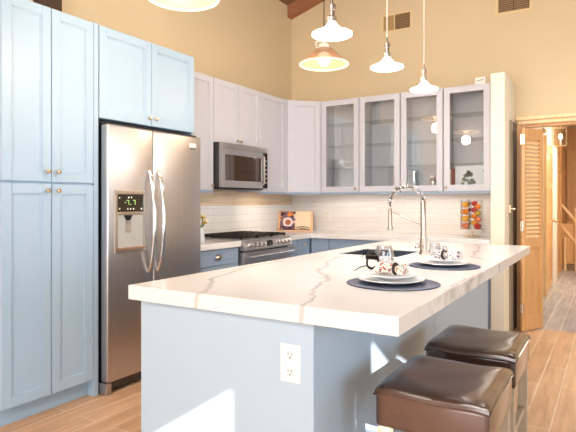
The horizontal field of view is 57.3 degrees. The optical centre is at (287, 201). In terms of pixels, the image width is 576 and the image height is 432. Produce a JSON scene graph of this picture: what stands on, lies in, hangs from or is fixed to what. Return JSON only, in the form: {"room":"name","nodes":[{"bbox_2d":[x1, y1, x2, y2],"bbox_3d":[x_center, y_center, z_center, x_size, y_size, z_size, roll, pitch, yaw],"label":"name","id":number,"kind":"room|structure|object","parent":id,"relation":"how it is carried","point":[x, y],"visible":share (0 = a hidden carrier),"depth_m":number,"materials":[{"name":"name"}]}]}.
{"room":"kitchen","nodes":[
{"label":"kitchen","id":0,"kind":"room"},
{"bbox_2d":[29,0,291,99],"bbox_3d":[-2.317,-0.556,3.057,0.150,3.852,8.780,0,0,32],"label":"wall","id":1,"kind":"structure","parent":0,"point":[246,43],"depth_m":5.57,"materials":[{"name":"beige paint"}]},
{"bbox_2d":[33,0,61,11],"bbox_3d":[-1.732,-1.833,3.800,0.070,1.285,0.180,0,0,32],"label":"trim","id":2,"kind":"structure","parent":1,"relation":"attached to","point":[53,4],"depth_m":3.79,"materials":[{"name":"brown wood"}]},
{"bbox_2d":[98,25,193,134],"bbox_3d":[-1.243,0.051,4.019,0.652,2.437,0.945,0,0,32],"label":"upper cabinet","id":3,"kind":"object","parent":1,"relation":"attached to","point":[142,83],"visible":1,"depth_m":3.79,"materials":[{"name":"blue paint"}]},
{"bbox_2d":[192,71,213,192],"bbox_3d":[-0.972,-0.625,4.752,0.357,1.085,0.578,0,0,32],"label":"upper cabinet","id":4,"kind":"object","parent":1,"relation":"attached to","point":[203,84],"visible":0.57,"depth_m":4.83,"materials":[{"name":"grey paint"}]},
{"bbox_2d":[213,77,259,146],"bbox_3d":[-0.618,-0.865,5.327,0.357,0.605,0.764,0,0,32],"label":"upper cabinet","id":5,"kind":"object","parent":1,"relation":"attached to","point":[236,108],"visible":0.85,"depth_m":5.21,"materials":[{"name":"grey paint"}]},
{"bbox_2d":[213,142,266,189],"bbox_3d":[-0.569,-0.340,5.298,0.449,0.433,0.755,0,0,32],"label":"microwave","id":6,"kind":"object","parent":5,"relation":"attached to","point":[235,166],"visible":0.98,"depth_m":5.11,"materials":[{"name":"silver metal"}]},
{"bbox_2d":[200,205,291,233],"bbox_3d":[-0.614,0.201,5.672,0.012,0.311,2.540,0,0,32],"label":"backsplash","id":7,"kind":"structure","parent":1,"relation":"attached to","point":[262,218],"depth_m":5.82,"materials":[{"name":"white tile"}]},
{"bbox_2d":[200,189,291,205],"bbox_3d":[-0.614,-0.258,5.671,0.014,0.605,2.540,0,0,32],"label":"backsplash","id":8,"kind":"structure","parent":1,"relation":"attached to","point":[218,197],"depth_m":5.80,"materials":[{"name":"beige tile"}]},
{"bbox_2d":[237,92,285,193],"bbox_3d":[-0.292,-0.625,5.888,0.325,1.085,0.525,0,0,32],"label":"upper cabinet","id":9,"kind":"object","parent":1,"relation":"attached to","point":[272,108],"visible":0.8,"depth_m":5.81,"materials":[{"name":"grey paint"}]},
{"bbox_2d":[285,100,321,193],"bbox_3d":[0.136,-0.625,6.316,0.605,1.085,0.646,0,0,32],"label":"upper cabinet","id":10,"kind":"object","parent":1,"relation":"attached to","point":[302,118],"visible":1,"depth_m":6.08,"materials":[{"name":"grey paint"}]},
{"bbox_2d":[279,0,295,4],"bbox_3d":[1.151,-3.782,0.918,8.300,2.693,9.070,0,0,32],"label":"ceiling","id":11,"kind":"structure","parent":0,"point":[287,2],"depth_m":6.59,"materials":[{"name":"brown wood"}]},
{"bbox_2d":[149,0,219,10],"bbox_3d":[-0.575,-2.022,2.884,0.399,1.834,0.399,0,0,32],"label":"pendant lamp","id":12,"kind":"object","parent":11,"relation":"hanging from","point":[180,5],"visible":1,"depth_m":3.03,"materials":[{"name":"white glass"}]},
{"bbox_2d":[299,40,348,70],"bbox_3d":[0.293,-2.022,4.296,0.399,1.834,0.399,0,0,32],"label":"pendant lamp","id":13,"kind":"object","parent":11,"relation":"hanging from","point":[323,58],"visible":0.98,"depth_m":4.27,"materials":[{"name":"orange glass"}]},
{"bbox_2d":[319,41,328,46],"bbox_3d":[0.293,-1.282,4.296,0.090,0.072,0.090,0,0,32],"label":"socket","id":14,"kind":"object","parent":13,"relation":"attached to","point":[323,44],"depth_m":4.26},
{"bbox_2d":[312,0,351,40],"bbox_3d":[0.210,-2.000,2.519,0.194,2.411,0.194,0,0,32],"label":"pendant lamp","id":15,"kind":"object","parent":11,"relation":"hanging from","point":[332,31],"visible":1,"depth_m":2.52,"materials":[{"name":"white glass"}]},
{"bbox_2d":[327,0,336,20],"bbox_3d":[0.210,-0.914,2.519,0.044,0.122,0.044,0,0,32],"label":"socket","id":16,"kind":"object","parent":15,"relation":"attached to","point":[331,7],"depth_m":2.50,"materials":[{"name":"silver metal"}]},
{"bbox_2d":[371,0,403,71],"bbox_3d":[0.589,-2.000,3.135,0.194,2.411,0.194,0,0,32],"label":"pendant lamp","id":17,"kind":"object","parent":11,"relation":"hanging from","point":[387,64],"visible":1,"depth_m":3.13,"materials":[{"name":"white glass"}]},
{"bbox_2d":[383,37,390,56],"bbox_3d":[0.589,-0.914,3.135,0.044,0.122,0.044,0,0,32],"label":"socket","id":18,"kind":"object","parent":17,"relation":"attached to","point":[386,45],"depth_m":3.12,"materials":[{"name":"silver metal"}]},
{"bbox_2d":[410,64,437,92],"bbox_3d":[0.968,-2.000,3.752,0.194,2.411,0.194,0,0,32],"label":"pendant lamp","id":19,"kind":"object","parent":11,"relation":"hanging from","point":[424,86],"visible":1,"depth_m":3.74,"materials":[{"name":"white glass"}]},
{"bbox_2d":[421,64,426,80],"bbox_3d":[0.968,-0.914,3.752,0.044,0.122,0.044,0,0,32],"label":"socket","id":20,"kind":"object","parent":19,"relation":"attached to","point":[423,71],"depth_m":3.74,"materials":[{"name":"silver metal"}]},
{"bbox_2d":[0,264,575,431],"bbox_3d":[2.771,1.320,3.696,8.150,0.100,15.200,0,0,32],"label":"floor","id":21,"kind":"structure","parent":0,"point":[552,362],"depth_m":3.41,"materials":[{"name":"brown wood"}]},
{"bbox_2d":[0,0,97,426],"bbox_3d":[-1.666,0.051,3.336,0.657,2.437,0.648,0,0,32],"label":"pantry cabinet","id":22,"kind":"object","parent":21,"relation":"on","point":[49,57],"visible":1,"depth_m":3.15,"materials":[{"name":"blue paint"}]},
{"bbox_2d":[98,121,199,395],"bbox_3d":[-1.188,0.372,3.967,0.760,1.796,0.915,0,0,32],"label":"refrigerator","id":23,"kind":"object","parent":21,"relation":"on","point":[149,179],"visible":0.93,"depth_m":3.61,"materials":[{"name":"silver metal"}]},
{"bbox_2d":[200,247,237,272],"bbox_3d":[-0.846,0.839,4.678,0.638,0.862,0.585,0,0,32],"label":"base cabinet","id":24,"kind":"object","parent":21,"relation":"on","point":[210,260],"visible":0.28,"depth_m":4.52,"materials":[{"name":"blue paint"}]},
{"bbox_2d":[200,239,240,250],"bbox_3d":[-0.846,0.381,4.680,0.633,0.050,0.588,0,0,32],"label":"countertop","id":25,"kind":"structure","parent":24,"relation":"on","point":[209,244],"depth_m":4.57,"materials":[{"name":"white stone"}]},
{"bbox_2d":[200,214,208,242],"bbox_3d":[-0.757,0.230,4.592,0.118,0.251,0.118,0,0,20],"label":"flower vase","id":26,"kind":"object","parent":25,"relation":"on","point":[202,235],"visible":0.58,"depth_m":4.57,"materials":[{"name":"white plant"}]},
{"bbox_2d":[205,231,293,265],"bbox_3d":[-0.436,0.793,5.260,0.708,0.954,0.819,0,0,32],"label":"range","id":27,"kind":"object","parent":21,"relation":"on","point":[256,246],"visible":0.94,"depth_m":5.04,"materials":[{"name":"silver metal"}]},
{"bbox_2d":[205,235,289,241],"bbox_3d":[-0.467,0.356,5.279,0.635,0.016,0.819,0,0,32],"label":"cooktop","id":28,"kind":"object","parent":27,"relation":"in","point":[245,238],"depth_m":4.98,"materials":[{"name":"black metal"}]},
{"bbox_2d":[289,240,296,256],"bbox_3d":[-0.201,0.839,5.724,0.642,0.862,0.212,0,0,32],"label":"base cabinet","id":29,"kind":"object","parent":21,"relation":"on","point":[293,246],"visible":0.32,"depth_m":5.61,"materials":[{"name":"blue paint"}]},
{"bbox_2d":[297,238,311,255],"bbox_3d":[0.091,0.839,6.198,0.642,0.862,0.895,0,0,32],"label":"base cabinet","id":30,"kind":"object","parent":21,"relation":"on","point":[304,246],"visible":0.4,"depth_m":5.79,"materials":[{"name":"blue paint"}]},
{"bbox_2d":[312,238,329,252],"bbox_3d":[0.500,0.839,6.089,0.225,0.862,0.622,0,0,32],"label":"base cabinet","id":31,"kind":"object","parent":21,"relation":"on","point":[318,244],"visible":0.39,"depth_m":5.85,"materials":[{"name":"blue paint"}]},
{"bbox_2d":[128,240,529,431],"bbox_3d":[0.632,0.813,3.239,1.200,0.914,3.070,0,0,32],"label":"kitchen island","id":32,"kind":"object","parent":21,"relation":"on","point":[211,341],"visible":0.9,"depth_m":2.09,"materials":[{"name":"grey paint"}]},
{"bbox_2d":[281,342,300,383],"bbox_3d":[0.009,0.573,1.867,0.083,0.135,0.010,0,0,32],"label":"power outlet","id":33,"kind":"object","parent":32,"relation":"attached to","point":[290,353],"visible":1,"depth_m":1.86,"materials":[{"name":"white plastic"}]},
{"bbox_2d":[285,367,294,376],"bbox_3d":[0.007,0.603,1.864,0.038,0.038,0.002,0,0,32],"label":"socket","id":34,"kind":"object","parent":33,"relation":"attached to","point":[289,371],"depth_m":1.86,"materials":[{"name":"white plastic"}]},
{"bbox_2d":[285,350,294,359],"bbox_3d":[0.007,0.543,1.864,0.038,0.038,0.002,0,0,32],"label":"socket","id":35,"kind":"object","parent":33,"relation":"attached to","point":[289,354],"depth_m":1.86,"materials":[{"name":"white plastic"}]},
{"bbox_2d":[128,240,529,336],"bbox_3d":[0.633,0.386,3.238,1.197,0.060,3.070,0,0,32],"label":"island countertop","id":36,"kind":"structure","parent":32,"relation":"on","point":[312,289],"depth_m":2.18,"materials":[{"name":"white stone"}]},
{"bbox_2d":[354,249,378,270],"bbox_3d":[0.401,0.301,2.746,0.143,0.107,0.072,0,0,-15],"label":"ornament","id":37,"kind":"object","parent":36,"relation":"on","point":[371,255],"visible":0.97,"depth_m":2.75,"materials":[{"name":"black metal"}]},
{"bbox_2d":[344,249,414,256],"bbox_3d":[0.653,0.493,3.721,0.433,0.254,0.523,0,0,32],"label":"sink basin","id":38,"kind":"object","parent":36,"relation":"in","point":[380,252],"depth_m":3.93,"materials":[{"name":"metal"}]},
{"bbox_2d":[346,278,440,290],"bbox_3d":[0.454,0.353,2.286,0.400,0.005,0.400,0,0,32],"label":"placemat","id":39,"kind":"object","parent":36,"relation":"on","point":[427,284],"visible":0.69,"depth_m":2.21,"materials":[{"name":"grey fabric"}]},
{"bbox_2d":[358,274,424,284],"bbox_3d":[0.450,0.341,2.293,0.284,0.019,0.284,0,0,32],"label":"plate","id":40,"kind":"object","parent":39,"relation":"on","point":[415,279],"visible":0.79,"depth_m":2.27,"materials":[{"name":"white ceramic"}]},
{"bbox_2d":[366,270,417,279],"bbox_3d":[0.450,0.321,2.293,0.224,0.019,0.224,0,0,32],"label":"plate","id":41,"kind":"object","parent":40,"relation":"on","point":[408,274],"visible":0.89,"depth_m":2.28,"materials":[{"name":"white ceramic"}]},
{"bbox_2d":[373,261,407,274],"bbox_3d":[0.450,0.292,2.313,0.131,0.057,0.095,0,0,36],"label":"napkin","id":42,"kind":"object","parent":41,"relation":"on","point":[380,267],"visible":1,"depth_m":2.29,"materials":[{"name":"fabric"}]},
{"bbox_2d":[387,184,427,253],"bbox_3d":[0.812,0.118,3.628,0.291,0.476,0.112,0,0,32],"label":"kitchen faucet","id":43,"kind":"object","parent":36,"relation":"on","point":[423,241],"visible":1,"depth_m":3.59,"materials":[{"name":"silver metal"}]},
{"bbox_2d":[409,262,480,269],"bbox_3d":[0.861,0.353,2.905,0.380,0.005,0.380,0,0,32],"label":"placemat","id":44,"kind":"object","parent":36,"relation":"on","point":[469,266],"visible":0.73,"depth_m":2.81,"materials":[{"name":"grey fabric"}]},
{"bbox_2d":[418,259,468,266],"bbox_3d":[0.856,0.341,2.912,0.273,0.019,0.273,0,0,32],"label":"plate","id":45,"kind":"object","parent":44,"relation":"on","point":[424,261],"visible":0.84,"depth_m":2.91,"materials":[{"name":"white ceramic"}]},
{"bbox_2d":[423,256,462,262],"bbox_3d":[0.856,0.321,2.912,0.215,0.019,0.215,0,0,32],"label":"plate","id":46,"kind":"object","parent":45,"relation":"on","point":[431,258],"visible":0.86,"depth_m":2.86,"materials":[{"name":"white ceramic"}]},
{"bbox_2d":[434,249,461,259],"bbox_3d":[0.876,0.292,2.887,0.131,0.057,0.095,0,0,44],"label":"napkin","id":47,"kind":"object","parent":46,"relation":"on","point":[452,255],"visible":1,"depth_m":2.87,"materials":[{"name":"fabric"}]},
{"bbox_2d":[330,239,380,249],"bbox_3d":[0.888,0.839,5.850,0.674,0.862,0.622,0,0,32],"label":"base cabinet","id":48,"kind":"object","parent":21,"relation":"on","point":[334,243],"visible":0.15,"depth_m":5.69,"materials":[{"name":"blue paint"}]},
{"bbox_2d":[373,355,513,431],"bbox_3d":[0.598,0.959,1.980,0.400,0.622,0.480,0,0,32],"label":"counter stool","id":49,"kind":"object","parent":21,"relation":"on","point":[425,393],"visible":1,"depth_m":1.84,"materials":[{"name":"brown leather"}]},
{"bbox_2d":[424,325,530,431],"bbox_3d":[0.923,0.959,2.538,0.400,0.622,0.480,0,0,32],"label":"counter stool","id":50,"kind":"object","parent":21,"relation":"on","point":[462,343],"visible":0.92,"depth_m":2.42,"materials":[{"name":"brown leather"}]},
{"bbox_2d":[488,278,490,328],"bbox_3d":[1.606,0.839,5.409,0.999,0.862,0.622,0,0,32],"label":"base cabinet","id":51,"kind":"object","parent":21,"relation":"on","point":[489,280],"visible":0.02,"depth_m":4.92,"materials":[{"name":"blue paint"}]},
{"bbox_2d":[267,230,490,243],"bbox_3d":[0.837,0.381,5.608,2.523,0.050,1.101,0,0,32],"label":"countertop","id":52,"kind":"structure","parent":51,"relation":"on","point":[294,235],"depth_m":5.53,"materials":[{"name":"white stone"}]},
{"bbox_2d":[277,211,312,230],"bbox_3d":[0.089,0.236,6.399,0.430,0.239,0.182,0,0,10],"label":"cookbook stand","id":53,"kind":"object","parent":52,"relation":"on","point":[279,212],"visible":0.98,"depth_m":6.36,"materials":[{"name":"brown wood"}]},
{"bbox_2d":[280,212,310,229],"bbox_3d":[0.089,0.232,6.396,0.370,0.216,0.065,0,0,10],"label":"cookbook","id":54,"kind":"object","parent":53,"relation":"on","point":[286,218],"visible":1,"depth_m":6.39,"materials":[{"name":"beige paper"}]},
{"bbox_2d":[460,200,482,236],"bbox_3d":[1.848,0.170,5.297,0.200,0.372,0.176,0,0,32],"label":"dispenser","id":55,"kind":"object","parent":52,"relation":"on","point":[461,201],"visible":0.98,"depth_m":5.27,"materials":[{"name":"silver metal"}]},
{"bbox_2d":[462,223,467,228],"bbox_3d":[1.798,0.244,5.328,0.071,0.066,0.071,0,0,32],"label":"peach","id":56,"kind":"object","parent":55,"relation":"on","point":[464,225],"visible":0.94,"depth_m":5.30,"materials":[{"name":"orange food"}]},
{"bbox_2d":[462,216,467,221],"bbox_3d":[1.798,0.172,5.328,0.071,0.066,0.071,0,0,32],"label":"orange","id":57,"kind":"object","parent":55,"relation":"in","point":[464,218],"visible":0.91,"depth_m":5.30,"materials":[{"name":"orange food"}]},
{"bbox_2d":[462,209,467,214],"bbox_3d":[1.798,0.101,5.328,0.071,0.066,0.071,0,0,32],"label":"orange","id":58,"kind":"object","parent":55,"relation":"in","point":[464,211],"visible":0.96,"depth_m":5.30,"materials":[{"name":"orange food"}]},
{"bbox_2d":[462,202,467,207],"bbox_3d":[1.798,0.029,5.328,0.071,0.066,0.071,0,0,32],"label":"orange","id":59,"kind":"object","parent":55,"relation":"in","point":[464,204],"visible":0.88,"depth_m":5.30,"materials":[{"name":"orange food"}]},
{"bbox_2d":[461,229,482,230],"bbox_3d":[1.848,0.288,5.297,0.200,0.010,0.100,0,0,32],"label":"tray","id":60,"kind":"object","parent":55,"relation":"on","point":[462,229],"depth_m":5.27,"materials":[{"name":"white plastic"}]},
{"bbox_2d":[474,223,480,228],"bbox_3d":[1.889,0.245,5.253,0.069,0.064,0.069,0,0,32],"label":"apple","id":61,"kind":"object","parent":55,"relation":"on","point":[477,225],"visible":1,"depth_m":5.23,"materials":[{"name":"red food"}]},
{"bbox_2d":[562,203,575,270],"bbox_3d":[5.239,0.645,9.744,0.320,1.250,0.110,0,0,32],"label":"stair railing","id":62,"kind":"object","parent":21,"relation":"on","point":[568,230],"visible":0.89,"depth_m":9.76,"materials":[{"name":"brown wood"}]},
{"bbox_2d":[292,0,575,235],"bbox_3d":[3.426,-1.796,4.761,8.150,6.332,0.140,0,0,32],"label":"wall","id":63,"kind":"structure","parent":0,"point":[458,42],"depth_m":5.71,"materials":[{"name":"beige paint"}]},
{"bbox_2d":[287,0,324,19],"bbox_3d":[3.427,-3.646,4.619,8.000,2.632,0.100,0,0,32],"label":"beam","id":64,"kind":"structure","parent":63,"relation":"attached to","point":[296,8],"depth_m":6.59,"materials":[{"name":"brown wood"}]},
{"bbox_2d":[324,211,329,219],"bbox_3d":[0.479,0.170,6.470,0.075,0.115,0.010,0,0,32],"label":"power outlet","id":65,"kind":"object","parent":63,"relation":"attached to","point":[326,213],"visible":1,"depth_m":6.47,"materials":[{"name":"beige plastic"}]},
{"bbox_2d":[321,97,359,193],"bbox_3d":[0.666,-0.625,6.139,0.475,1.085,0.362,0,0,32],"label":"upper cabinet","id":66,"kind":"object","parent":63,"relation":"attached to","point":[339,118],"visible":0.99,"depth_m":6.28,"materials":[{"name":"grey paint"}]},
{"bbox_2d":[343,162,353,167],"bbox_3d":[0.718,-0.421,6.132,0.170,0.060,0.170,0,0,32],"label":"glass bowl","id":67,"kind":"object","parent":66,"relation":"on","point":[344,163],"visible":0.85,"depth_m":6.10,"materials":[{"name":"glass"}]},
{"bbox_2d":[359,93,400,193],"bbox_3d":[1.074,-0.625,5.889,0.469,1.085,0.362,0,0,32],"label":"upper cabinet","id":68,"kind":"object","parent":63,"relation":"attached to","point":[379,115],"visible":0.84,"depth_m":6.02,"materials":[{"name":"grey paint"}]},
{"bbox_2d":[292,192,490,235],"bbox_3d":[1.130,0.113,6.083,2.526,0.486,0.012,0,0,32],"label":"backsplash","id":69,"kind":"structure","parent":63,"relation":"attached to","point":[348,212],"depth_m":6.06,"materials":[{"name":"beige tile"}]},
{"bbox_2d":[382,10,411,33],"bbox_3d":[1.242,-2.050,6.017,0.357,0.210,0.008,0,0,32],"label":"air vent","id":70,"kind":"object","parent":63,"relation":"in","point":[398,21],"visible":1,"depth_m":6.01,"materials":[{"name":"paint"}]},
{"bbox_2d":[415,210,420,219],"bbox_3d":[1.468,0.150,5.862,0.115,0.115,0.010,0,0,32],"label":"power outlet","id":71,"kind":"object","parent":63,"relation":"attached to","point":[417,212],"visible":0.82,"depth_m":5.87,"materials":[{"name":"white plastic"}]},
{"bbox_2d":[401,88,443,193],"bbox_3d":[1.472,-0.625,5.644,0.447,1.085,0.362,0,0,32],"label":"upper cabinet","id":72,"kind":"object","parent":63,"relation":"attached to","point":[422,114],"visible":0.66,"depth_m":5.78,"materials":[{"name":"grey paint"}]},
{"bbox_2d":[444,83,490,193],"bbox_3d":[1.883,-0.625,5.392,0.500,1.085,0.362,0,0,32],"label":"upper cabinet","id":73,"kind":"object","parent":63,"relation":"attached to","point":[467,108],"visible":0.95,"depth_m":5.51,"materials":[{"name":"grey paint"}]},
{"bbox_2d":[451,169,454,184],"bbox_3d":[1.729,-0.233,5.487,0.016,0.212,0.160,0,0,32],"label":"book","id":74,"kind":"object","parent":73,"relation":"in","point":[452,170],"visible":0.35,"depth_m":5.43,"materials":[{"name":"red paper"}]},
{"bbox_2d":[455,165,482,184],"bbox_3d":[1.885,-0.247,5.391,0.340,0.240,0.011,0,0,32],"label":"picture","id":75,"kind":"object","parent":73,"relation":"in","point":[464,175],"visible":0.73,"depth_m":5.40,"materials":[{"name":"paper"}]},
{"bbox_2d":[461,170,475,184],"bbox_3d":[1.898,-0.233,5.376,0.271,0.192,0.001,0,0,32],"label":"print","id":76,"kind":"object","parent":75,"relation":"attached to","point":[468,177],"depth_m":5.40},
{"bbox_2d":[469,77,485,84],"bbox_3d":[1.871,-1.202,5.286,0.220,0.068,0.054,0,0,32],"label":"box","id":77,"kind":"object","parent":73,"relation":"on","point":[479,80],"visible":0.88,"depth_m":5.23,"materials":[{"name":"white plastic"}]},
{"bbox_2d":[495,0,532,16],"bbox_3d":[2.299,-2.025,5.367,0.355,0.220,0.008,0,0,32],"label":"air vent","id":78,"kind":"object","parent":63,"relation":"in","point":[502,7],"visible":1,"depth_m":5.38,"materials":[{"name":"paint"}]},
{"bbox_2d":[513,122,516,330],"bbox_3d":[2.258,0.245,5.256,0.018,2.050,0.190,0,0,32],"label":"trim","id":79,"kind":"structure","parent":63,"relation":"attached to","point":[514,123],"depth_m":5.20,"materials":[{"name":"brown wood"}]},
{"bbox_2d":[520,127,542,330],"bbox_3d":[2.369,0.271,5.234,0.353,1.975,0.144,0,0,-34],"label":"bifold door","id":80,"kind":"structure","parent":63,"relation":"in","point":[531,198],"depth_m":5.19,"materials":[{"name":"brown wood"}]},
{"bbox_2d":[516,112,575,124],"bbox_3d":[2.851,-0.815,5.009,1.270,0.080,0.040,0,0,32],"label":"trim","id":81,"kind":"structure","parent":63,"relation":"attached to","point":[562,117],"depth_m":5.18,"materials":[{"name":"brown wood"}]},
{"bbox_2d":[522,121,575,127],"bbox_3d":[2.905,-0.765,5.087,1.180,0.030,0.110,0,0,32],"label":"trim","id":82,"kind":"structure","parent":63,"relation":"attached to","point":[570,123],"depth_m":5.23,"materials":[{"name":"brown wood"}]},
{"bbox_2d":[491,72,514,330],"bbox_3d":[2.096,0.042,5.126,0.122,2.457,0.630,0,0,32],"label":"wall pillar","id":83,"kind":"structure","parent":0,"point":[502,87],"depth_m":4.87,"materials":[{"name":"beige paint"}]},
{"bbox_2d":[509,120,512,330],"bbox_3d":[2.162,0.245,5.104,0.013,2.050,0.160,0,0,32],"label":"trim","id":84,"kind":"structure","parent":83,"relation":"attached to","point":[510,121],"depth_m":5.08,"materials":[{"name":"beige wood"}]},
{"bbox_2d":[508,205,514,212],"bbox_3d":[2.120,0.070,4.989,0.058,0.070,0.080,0,0,32],"label":"latch plate","id":85,"kind":"object","parent":83,"relation":"attached to","point":[510,208],"visible":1,"depth_m":4.97,"materials":[{"name":"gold metal"}]},
{"bbox_2d":[536,127,553,145],"bbox_3d":[3.974,-0.105,8.192,0.190,2.750,6.280,0,0,32],"label":"wall","id":86,"kind":"structure","parent":0,"point":[549,133],"depth_m":8.02,"materials":[{"name":"beige paint"}]},
{"bbox_2d":[517,125,521,326],"bbox_3d":[2.368,0.247,5.394,0.056,2.045,0.150,0,0,32],"label":"trim","id":87,"kind":"structure","parent":86,"relation":"attached to","point":[518,126],"depth_m":5.33,"materials":[{"name":"brown wood"}]},
{"bbox_2d":[526,128,543,296],"bbox_3d":[2.937,0.195,6.294,0.030,2.150,1.800,0,0,32],"label":"trim","id":88,"kind":"structure","parent":86,"relation":"attached to","point":[531,128],"depth_m":7.04,"materials":[{"name":"beige paint"}]},
{"bbox_2d":[543,135,546,296],"bbox_3d":[3.438,0.190,7.072,0.070,2.160,0.070,0,0,32],"label":"trim","id":89,"kind":"structure","parent":86,"relation":"attached to","point":[545,136],"depth_m":7.03,"materials":[{"name":"brown wood"}]},
{"bbox_2d":[547,145,556,291],"bbox_3d":[3.729,0.240,7.492,0.116,2.060,0.950,0,0,32],"label":"hall door","id":90,"kind":"structure","parent":86,"relation":"in","point":[549,150],"depth_m":7.69,"materials":[{"name":"brown wood"}]},
{"bbox_2d":[549,145,556,285],"bbox_3d":[4.146,0.210,8.239,0.055,2.120,0.720,0,0,32],"label":"trim","id":91,"kind":"structure","parent":86,"relation":"attached to","point":[554,149],"depth_m":8.12,"materials":[{"name":"white wood"}]},
{"bbox_2d":[555,126,566,276],"bbox_3d":[4.992,-0.100,9.638,0.030,2.740,2.530,0,0,32],"label":"trim","id":92,"kind":"structure","parent":86,"relation":"attached to","point":[561,151],"depth_m":9.53,"materials":[{"name":"brown wood"}]},
{"bbox_2d":[566,128,575,223],"bbox_3d":[6.321,-0.105,10.377,2.100,2.750,0.100,0,0,32],"label":"wall","id":93,"kind":"structure","parent":0,"point":[571,133],"depth_m":10.69,"materials":[{"name":"brown wood"}]},
{"bbox_2d":[567,150,575,264],"bbox_3d":[5.973,0.120,10.440,0.800,2.300,0.116,0,0,32],"label":"end door","id":94,"kind":"structure","parent":93,"relation":"in","point":[571,154],"depth_m":10.62,"materials":[{"name":"brown wood"}]},
{"bbox_3d":[4.702,-1.505,7.744,2.100,0.050,6.280,0,0,32],"label":"ceiling","id":95,"kind":"structure","parent":0,"visible":0},
{"bbox_2d":[553,126,566,147],"bbox_3d":[4.283,-1.185,8.284,0.182,0.650,0.182,0,0,32],"label":"lantern","id":96,"kind":"object","parent":95,"relation":"hanging from","point":[560,136],"visible":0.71,"depth_m":8.25,"materials":[{"name":"beige metal"}]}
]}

